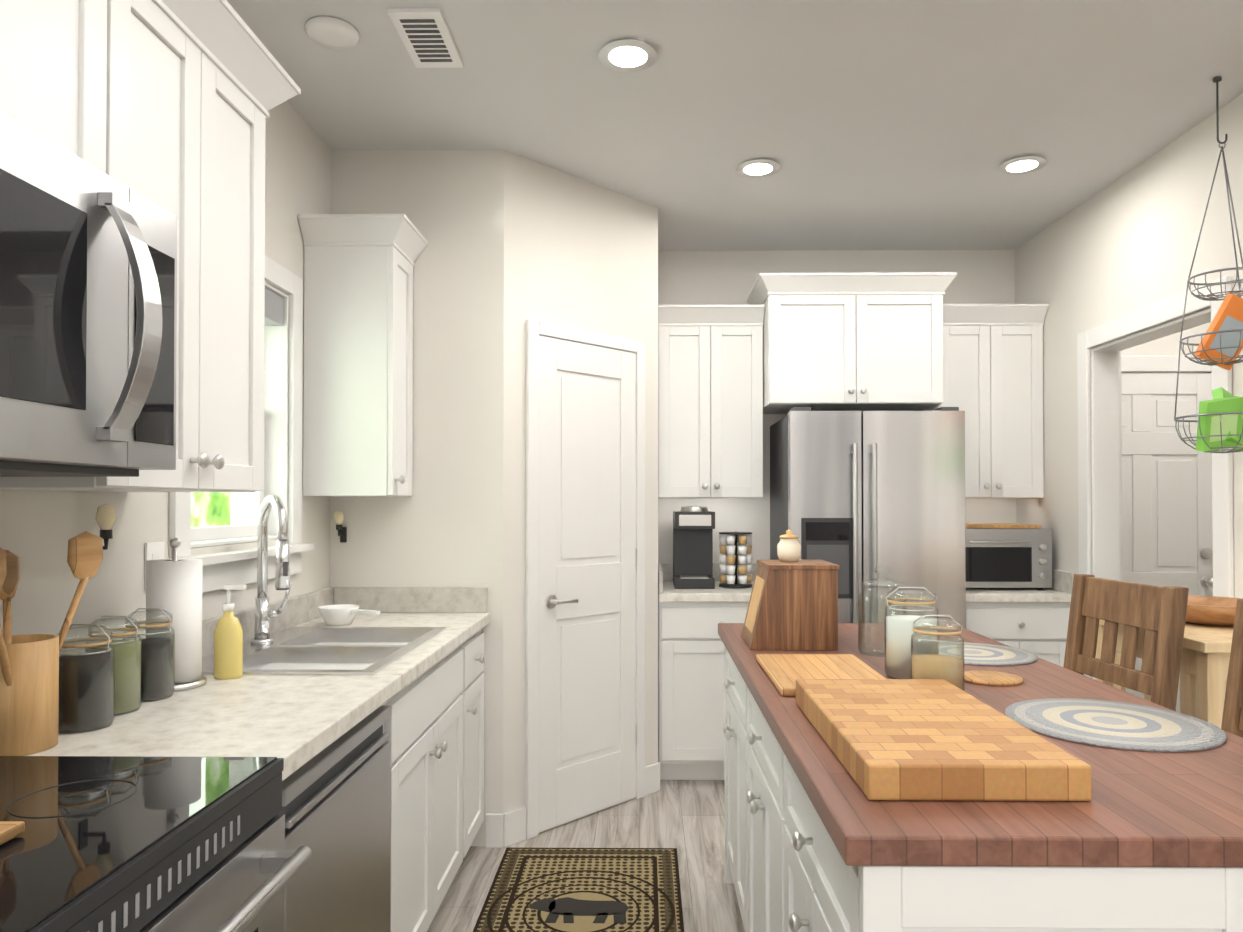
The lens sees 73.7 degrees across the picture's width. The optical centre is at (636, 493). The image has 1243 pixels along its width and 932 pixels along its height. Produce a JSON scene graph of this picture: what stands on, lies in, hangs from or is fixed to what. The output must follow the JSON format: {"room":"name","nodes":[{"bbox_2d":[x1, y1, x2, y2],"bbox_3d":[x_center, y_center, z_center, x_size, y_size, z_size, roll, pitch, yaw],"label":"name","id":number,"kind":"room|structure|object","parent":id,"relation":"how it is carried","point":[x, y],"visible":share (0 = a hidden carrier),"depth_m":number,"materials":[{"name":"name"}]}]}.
{"room":"kitchen","nodes":[
{"label":"kitchen","id":0,"kind":"room"},
{"bbox_2d":[0,100,330,655],"bbox_3d":[-1.335,-0.016,0.913,0.200,2.740,7.750,0,-1,1],"label":"wall","id":1,"kind":"structure","parent":0,"point":[37,526],"depth_m":2.04,"materials":[{"name":"paint"}]},
{"bbox_2d":[0,0,123,181],"bbox_3d":[-1.069,-0.746,1.020,0.325,0.518,0.793,0,-1,1],"label":"upper cabinet","id":2,"kind":"object","parent":1,"relation":"attached to","point":[62,61],"depth_m":1.33,"materials":[{"name":"white wood"}]},
{"bbox_2d":[0,109,176,476],"bbox_3d":[-0.973,-0.254,1.014,0.517,0.442,0.786,0,-1,1],"label":"microwave","id":3,"kind":"object","parent":2,"relation":"attached to","point":[88,298],"visible":1,"depth_m":1.17,"materials":[{"name":"silver metal"}]},
{"bbox_2d":[96,504,116,549],"bbox_3d":[-1.190,0.085,1.835,0.069,0.128,0.040,0,-1,1],"label":"light","id":4,"kind":"object","parent":1,"relation":"attached to","point":[106,517],"visible":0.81,"depth_m":1.82,"materials":[{"name":"beige glass"}]},
{"bbox_2d":[0,0,275,491],"bbox_3d":[-1.062,-0.502,1.708,0.325,0.990,0.585,0,-1,1],"label":"upper cabinet","id":5,"kind":"object","parent":1,"relation":"attached to","point":[167,105],"depth_m":1.72,"materials":[{"name":"white wood"}]},
{"bbox_2d":[145,542,164,590],"bbox_3d":[-1.218,0.182,2.095,0.008,0.120,0.075,0,-1,1],"label":"wall outlet","id":6,"kind":"object","parent":1,"relation":"attached to","point":[154,550],"visible":0.52,"depth_m":2.09,"materials":[{"name":"white plastic"}]},
{"bbox_2d":[168,255,313,592],"bbox_3d":[-1.260,-0.248,2.562,0.195,1.050,0.835,0,-1,1],"label":"window","id":7,"kind":"structure","parent":1,"relation":"in","point":[282,481],"depth_m":2.87,"materials":[{"name":"white"}]},
{"bbox_2d":[298,214,427,496],"bbox_3d":[-1.017,-0.494,3.107,0.384,1.004,0.321,0,-1,1],"label":"upper cabinet","id":8,"kind":"object","parent":1,"relation":"attached to","point":[358,366],"visible":1,"depth_m":3.01,"materials":[{"name":"white wood"}]},
{"bbox_2d":[330,150,657,845],"bbox_3d":[-0.552,0.017,3.920,1.303,2.740,1.320,0,-1,1],"label":"wall","id":9,"kind":"structure","parent":0,"point":[515,241],"depth_m":3.27,"materials":[{"name":"paint"}]},
{"bbox_2d":[334,510,346,541],"bbox_3d":[-1.156,0.126,3.229,0.040,0.128,0.069,0,-1,1],"label":"light","id":10,"kind":"object","parent":9,"relation":"attached to","point":[339,520],"visible":1,"depth_m":3.21,"materials":[{"name":"grey plastic"}]},
{"bbox_2d":[486,762,659,847],"bbox_3d":[0.634,1.288,0.803,3.252,0.130,7.411,0,-1,4],"label":"baseboard","id":11,"kind":"structure","parent":9,"relation":"attached to","point":[506,829],"depth_m":3.26,"materials":[{"name":"white wood"}]},
{"bbox_2d":[525,319,644,838],"bbox_3d":[-0.205,0.340,3.569,0.021,2.086,0.682,-1,-1,44],"label":"door frame","id":12,"kind":"structure","parent":9,"relation":"attached to","point":[535,329],"depth_m":3.35,"materials":[{"name":"white wood"}]},
{"bbox_2d":[539,336,636,831],"bbox_3d":[-0.203,0.364,3.571,0.405,2.015,0.417,0,-1,1],"label":"pantry door","id":13,"kind":"structure","parent":9,"relation":"in","point":[587,581],"depth_m":3.55,"materials":[{"name":"white wood"}]},
{"bbox_2d":[427,780,744,931],"bbox_3d":[1.175,1.403,0.871,5.220,0.100,7.750,0,-1,1],"label":"floor","id":14,"kind":"structure","parent":0,"point":[686,818],"depth_m":3.25,"materials":[{"name":"grey wood"}]},
{"bbox_2d":[0,756,311,931],"bbox_3d":[-0.866,0.815,0.984,0.698,1.080,0.754,0,-1,1],"label":"stove","id":15,"kind":"object","parent":14,"relation":"on","point":[140,844],"visible":1,"depth_m":1.12,"materials":[{"name":"black glass"}]},
{"bbox_2d":[0,821,24,844],"bbox_3d":[-0.820,0.415,0.948,0.110,0.016,0.180,0,-1,1],"label":"cutting board","id":16,"kind":"object","parent":15,"relation":"on","point":[9,830],"visible":0.95,"depth_m":1.02,"materials":[{"name":"brown wood"}]},
{"bbox_2d":[26,495,489,931],"bbox_3d":[-0.892,0.685,2.311,0.650,1.369,1.884,0,-1,1],"label":"base cabinet","id":17,"kind":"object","parent":14,"relation":"on","point":[369,728],"depth_m":2.07,"materials":[{"name":"white"}]},
{"bbox_2d":[0,531,102,755],"bbox_3d":[-1.092,0.257,1.459,0.139,0.375,0.316,0,-1,1],"label":"utensil crock","id":18,"kind":"object","parent":17,"relation":"on","point":[29,692],"visible":0.98,"depth_m":1.43,"materials":[{"name":"brown wood"}]},
{"bbox_2d":[58,624,114,733],"bbox_3d":[-1.058,0.347,1.586,0.100,0.196,0.100,0,-1,1],"label":"jar","id":19,"kind":"object","parent":17,"relation":"on","point":[86,692],"visible":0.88,"depth_m":1.55,"materials":[{"name":"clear glass"}]},
{"bbox_2d":[85,615,141,714],"bbox_3d":[-1.077,0.349,1.706,0.100,0.196,0.100,0,-1,1],"label":"jar","id":20,"kind":"object","parent":17,"relation":"on","point":[128,673],"visible":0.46,"depth_m":1.69,"materials":[{"name":"clear glass"}]},
{"bbox_2d":[122,608,174,701],"bbox_3d":[-1.076,0.350,1.826,0.100,0.196,0.100,0,-1,1],"label":"jar","id":21,"kind":"object","parent":17,"relation":"on","point":[158,668],"visible":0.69,"depth_m":1.80,"materials":[{"name":"clear glass"}]},
{"bbox_2d":[145,537,206,691],"bbox_3d":[-1.085,0.276,1.942,0.136,0.348,0.136,0,-1,1],"label":"paper towel holder","id":22,"kind":"object","parent":17,"relation":"on","point":[174,585],"visible":0.73,"depth_m":1.90,"materials":[{"name":"white paper"}]},
{"bbox_2d":[214,585,245,678],"bbox_3d":[-1.000,0.337,2.035,0.074,0.227,0.048,0,-1,1],"label":"soap bottle","id":23,"kind":"object","parent":17,"relation":"on","point":[228,647],"visible":1,"depth_m":2.02,"materials":[{"name":"yellow plastic"}]},
{"bbox_2d":[26,587,489,780],"bbox_3d":[-0.901,0.424,2.313,0.632,0.140,1.884,0,-1,1],"label":"countertop","id":24,"kind":"structure","parent":17,"relation":"on","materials":[{"name":"stone"}]},
{"bbox_2d":[251,495,291,644],"bbox_3d":[-1.077,0.225,2.446,0.172,0.447,0.198,0,-1,1],"label":"faucet","id":25,"kind":"object","parent":17,"relation":"on","point":[263,614],"depth_m":2.48,"materials":[{"name":"silver metal"}]},
{"bbox_2d":[202,627,445,674],"bbox_3d":[-0.919,0.544,2.447,0.530,0.190,0.760,0,-1,1],"label":"sink","id":26,"kind":"object","parent":17,"relation":"in","point":[287,650],"depth_m":2.43,"materials":[{"name":"silver metal"}]},
{"bbox_2d":[278,706,390,931],"bbox_3d":[-0.912,0.936,1.723,0.622,0.853,0.600,0,-1,1],"label":"dishwasher","id":27,"kind":"object","parent":17,"relation":"in","point":[336,805],"depth_m":1.71,"materials":[{"name":"grey metal"}]},
{"bbox_2d":[318,604,379,625],"bbox_3d":[-1.005,0.429,2.922,0.238,0.062,0.156,0,-1,1],"label":"measuring cup","id":28,"kind":"object","parent":17,"relation":"on","point":[339,615],"visible":1,"depth_m":2.88,"materials":[{"name":"white ceramic"}]},
{"bbox_2d":[473,847,683,931],"bbox_3d":[-0.181,1.369,2.711,0.660,0.010,1.000,0,-1,1],"label":"rug","id":29,"kind":"object","parent":14,"relation":"on","point":[585,890],"visible":1,"depth_m":2.84,"materials":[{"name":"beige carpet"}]},
{"bbox_2d":[658,563,1075,779],"bbox_3d":[1.092,0.883,4.223,1.970,1.015,0.653,0,-1,1],"label":"base cabinet","id":30,"kind":"object","parent":14,"relation":"on","point":[691,714],"depth_m":3.94,"materials":[{"name":"white wood"}]},
{"bbox_2d":[673,506,714,588],"bbox_3d":[0.290,0.268,4.266,0.200,0.415,0.304,0,-1,1],"label":"coffee maker","id":31,"kind":"object","parent":30,"relation":"on","point":[693,527],"visible":1,"depth_m":4.28,"materials":[{"name":"grey plastic"}]},
{"bbox_2d":[719,532,751,587],"bbox_3d":[0.505,0.334,4.245,0.170,0.282,0.170,0,-1,1],"label":"carousel","id":32,"kind":"object","parent":30,"relation":"on","point":[741,562],"visible":1,"depth_m":4.19,"materials":[{"name":"grey plastic"}]},
{"bbox_2d":[965,528,1051,589],"bbox_3d":[1.812,0.324,4.243,0.455,0.302,0.417,0,-1,1],"label":"toaster oven","id":33,"kind":"object","parent":30,"relation":"on","point":[1008,557],"visible":0.71,"depth_m":4.07,"materials":[{"name":"grey metal"}]},
{"bbox_2d":[965,523,1041,527],"bbox_3d":[1.798,0.163,4.258,0.405,0.018,0.330,0,-1,1],"label":"board","id":34,"kind":"object","parent":33,"relation":"on","point":[991,525],"visible":0.65,"depth_m":4.09,"materials":[{"name":"brown wood"}]},
{"bbox_2d":[770,407,965,628],"bbox_3d":[1.125,0.482,4.164,0.812,1.775,0.726,0,-1,1],"label":"fridge","id":35,"kind":"object","parent":14,"relation":"on","point":[858,497],"visible":0.62,"depth_m":3.86,"materials":[{"name":"grey metal"}]},
{"bbox_2d":[723,645,1242,931],"bbox_3d":[0.549,0.929,2.004,0.558,0.875,1.884,0,-1,1],"label":"kitchen island","id":36,"kind":"object","parent":14,"relation":"on","point":[787,869],"visible":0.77,"depth_m":1.07,"materials":[{"name":"white wood"}]},
{"bbox_2d":[718,623,1242,866],"bbox_3d":[0.697,0.501,2.011,0.838,0.099,1.900,0,-1,1],"label":"island countertop","id":37,"kind":"structure","parent":36,"relation":"on","point":[1159,809],"depth_m":1.17,"materials":[{"name":"brown wood"}]},
{"bbox_2d":[741,560,839,649],"bbox_3d":[0.462,0.333,2.535,0.259,0.247,0.248,0,-1,1],"label":"box","id":38,"kind":"object","parent":37,"relation":"on","point":[792,605],"visible":1,"depth_m":2.42,"materials":[{"name":"brown wood"}]},
{"bbox_2d":[777,530,800,561],"bbox_3d":[0.472,0.160,2.577,0.072,0.098,0.072,0,-1,1],"label":"ceramic jar","id":39,"kind":"object","parent":38,"relation":"on","point":[788,547],"visible":1,"depth_m":2.55,"materials":[{"name":"beige ceramic"}]},
{"bbox_2d":[756,654,885,695],"bbox_3d":[0.454,0.442,2.044,0.265,0.018,0.420,0,-1,1],"label":"cutting board","id":40,"kind":"object","parent":37,"relation":"on","point":[784,672],"visible":0.75,"depth_m":2.06,"materials":[{"name":"brown wood"}]},
{"bbox_2d":[858,566,907,656],"bbox_3d":[0.700,0.330,2.363,0.136,0.248,0.136,0,-1,1],"label":"jar","id":41,"kind":"object","parent":37,"relation":"on","point":[861,625],"visible":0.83,"depth_m":2.36,"materials":[{"name":"clear glass"}]},
{"bbox_2d":[884,587,938,678],"bbox_3d":[0.677,0.340,2.043,0.128,0.222,0.128,0,-1,1],"label":"jar","id":42,"kind":"object","parent":37,"relation":"on","point":[898,631],"visible":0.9,"depth_m":2.00,"materials":[{"name":"clear glass"}]},
{"bbox_2d":[911,615,964,690],"bbox_3d":[0.675,0.360,1.863,0.114,0.176,0.114,0,-1,1],"label":"jar","id":43,"kind":"object","parent":37,"relation":"on","point":[948,668],"visible":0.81,"depth_m":1.83,"materials":[{"name":"clear glass"}]},
{"bbox_2d":[796,679,1090,800],"bbox_3d":[0.496,0.418,1.481,0.320,0.052,0.585,0,-1,1],"label":"cutting board","id":44,"kind":"object","parent":37,"relation":"on","point":[913,739],"visible":1,"depth_m":1.29,"materials":[{"name":"brown wood"}]},
{"bbox_2d":[937,642,1037,665],"bbox_3d":[0.945,0.451,2.349,0.344,0.006,0.344,0,-1,1],"label":"placemat","id":45,"kind":"object","parent":37,"relation":"on","point":[979,654],"visible":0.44,"depth_m":2.31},
{"bbox_2d":[964,670,1022,685],"bbox_3d":[0.856,0.446,2.010,0.144,0.008,0.144,0,-1,1],"label":"coaster","id":46,"kind":"object","parent":37,"relation":"on","point":[989,678],"visible":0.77,"depth_m":1.99,"materials":[{"name":"brown wood"}]},
{"bbox_2d":[1005,698,1225,751],"bbox_3d":[0.917,0.443,1.609,0.370,0.006,0.370,0,-1,1],"label":"placemat","id":47,"kind":"object","parent":37,"relation":"on","point":[1116,725],"visible":0.98,"depth_m":1.57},
{"bbox_2d":[1063,574,1188,710],"bbox_3d":[1.259,0.816,2.484,0.495,1.110,0.470,0,-1,-5],"label":"chair","id":48,"kind":"object","parent":14,"relation":"on","point":[1158,613],"visible":0.27,"depth_m":2.45,"materials":[{"name":"brown wood"}]},
{"bbox_2d":[1095,619,1233,727],"bbox_3d":[1.805,0.892,2.585,0.475,0.960,0.620,0,-1,1],"label":"table","id":49,"kind":"object","parent":14,"relation":"on","point":[1205,658],"visible":0.19,"depth_m":2.35,"materials":[{"name":"beige wood"}]},
{"bbox_2d":[1185,595,1241,625],"bbox_3d":[1.826,0.376,2.640,0.330,0.072,0.330,0,-1,1],"label":"wooden bowl","id":50,"kind":"object","parent":49,"relation":"on","point":[1211,610],"visible":0.65,"depth_m":2.55,"materials":[{"name":"brown wood"}]},
{"bbox_2d":[1221,599,1242,737],"bbox_3d":[1.252,0.809,1.820,0.495,1.110,0.470,0,-1,5],"label":"chair","id":51,"kind":"object","parent":14,"relation":"on","point":[1232,720],"visible":0.04,"depth_m":2.00,"materials":[{"name":"brown wood"}]},
{"bbox_2d":[227,0,1242,250],"bbox_3d":[1.175,-1.436,0.902,5.220,0.100,7.750,0,-1,1],"label":"ceiling","id":52,"kind":"structure","parent":0,"point":[889,124],"depth_m":2.87,"materials":[{"name":"paint"}]},
{"bbox_2d":[304,16,359,49],"bbox_3d":[-0.899,-1.356,2.448,0.156,0.024,0.156,0,-1,1],"label":"detector","id":53,"kind":"object","parent":52,"relation":"attached to","point":[329,32],"visible":1,"depth_m":2.42,"materials":[{"name":"white plastic"}]},
{"bbox_2d":[387,8,462,67],"bbox_3d":[-0.629,-1.361,2.486,0.150,0.012,0.300,0,-1,1],"label":"ceiling vent","id":54,"kind":"object","parent":52,"relation":"in","point":[426,37],"visible":1,"depth_m":2.46,"materials":[{"name":"white metal"}]},
{"bbox_2d":[598,39,657,71],"bbox_3d":[-0.028,-1.361,2.569,0.184,0.012,0.184,0,-1,1],"label":"recessed light","id":55,"kind":"object","parent":52,"relation":"in","point":[627,55],"visible":1,"depth_m":2.56,"materials":[{"name":"white plastic"}]},
{"bbox_2d":[736,159,779,177],"bbox_3d":[0.501,-1.351,3.434,0.184,0.012,0.184,0,-1,1],"label":"recessed light","id":56,"kind":"object","parent":52,"relation":"in","point":[758,168],"visible":0.98,"depth_m":3.42,"materials":[{"name":"white plastic"}]},
{"bbox_2d":[998,156,1046,174],"bbox_3d":[1.581,-1.351,3.402,0.184,0.012,0.184,0,-1,1],"label":"recessed light","id":57,"kind":"object","parent":52,"relation":"in","point":[1022,165],"visible":1,"depth_m":3.39,"materials":[{"name":"white"}]},
{"bbox_2d":[1174,76,1242,452],"bbox_3d":[1.918,-0.749,2.712,0.278,1.230,0.278,0,-1,1],"label":"hanging basket","id":58,"kind":"object","parent":52,"relation":"hanging from","point":[1220,422],"visible":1,"depth_m":2.68,"materials":[{"name":"grey metal"}]},
{"bbox_2d":[658,250,1015,562],"bbox_3d":[0.434,0.026,4.669,3.240,2.740,0.200,0,-1,1],"label":"wall","id":59,"kind":"structure","parent":0,"point":[983,276],"depth_m":4.57,"materials":[{"name":"paint"}]},
{"bbox_2d":[658,308,765,497],"bbox_3d":[0.379,-0.460,4.409,0.541,0.965,0.325,0,-1,1],"label":"upper cabinet","id":60,"kind":"object","parent":59,"relation":"attached to","point":[729,376],"depth_m":4.25,"materials":[{"name":"white wood"}]},
{"bbox_2d":[754,272,949,413],"bbox_3d":[1.084,-0.753,4.327,0.862,0.621,0.480,0,-1,1],"label":"upper cabinet","id":61,"kind":"object","parent":59,"relation":"attached to","point":[830,343],"depth_m":4.09,"materials":[{"name":"white wood"}]},
{"bbox_2d":[934,304,1045,497],"bbox_3d":[1.809,-0.460,4.394,0.539,0.965,0.325,0,-1,1],"label":"upper cabinet","id":62,"kind":"object","parent":59,"relation":"attached to","point":[996,350],"depth_m":4.24,"materials":[{"name":"white wood"}]},
{"bbox_2d":[1012,94,1242,678],"bbox_3d":[2.105,-0.015,0.977,0.120,2.740,7.550,0,-1,1],"label":"wall","id":63,"kind":"structure","parent":0,"point":[1126,244],"depth_m":3.55,"materials":[{"name":"paint"}]},
{"bbox_2d":[1077,275,1233,678],"bbox_3d":[2.131,0.314,3.363,0.158,2.135,1.000,0,-1,1],"label":"door frame","id":64,"kind":"structure","parent":63,"relation":"attached to","point":[1102,405],"depth_m":3.76,"materials":[{"name":"white wood"}]},
{"bbox_2d":[1121,322,1210,373],"bbox_3d":[2.975,-0.015,0.967,1.620,2.740,7.550,0,-1,1],"label":"wall","id":65,"kind":"structure","parent":0,"point":[1166,345],"depth_m":4.40,"materials":[{"name":"paint"}]},
{"bbox_2d":[1121,355,1210,371],"bbox_3d":[2.682,0.330,4.380,0.949,2.125,0.021,0,-1,1],"label":"door frame","id":66,"kind":"structure","parent":65,"relation":"attached to","point":[1149,363],"depth_m":4.38,"materials":[{"name":"white wood"}]},
{"bbox_2d":[1121,374,1212,712],"bbox_3d":[2.671,0.371,4.344,0.800,2.018,0.091,0,-1,1],"label":"hall door","id":67,"kind":"structure","parent":65,"relation":"in","point":[1167,532],"depth_m":4.38,"materials":[{"name":"white wood"}]},
{"label":"outside","id":68,"kind":"structure","parent":0,"visible":0},
{"bbox_2d":[191,492,230,526],"bbox_3d":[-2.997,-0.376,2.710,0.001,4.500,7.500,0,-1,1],"label":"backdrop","id":69,"kind":"structure","parent":68,"point":[206,500],"depth_m":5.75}
]}

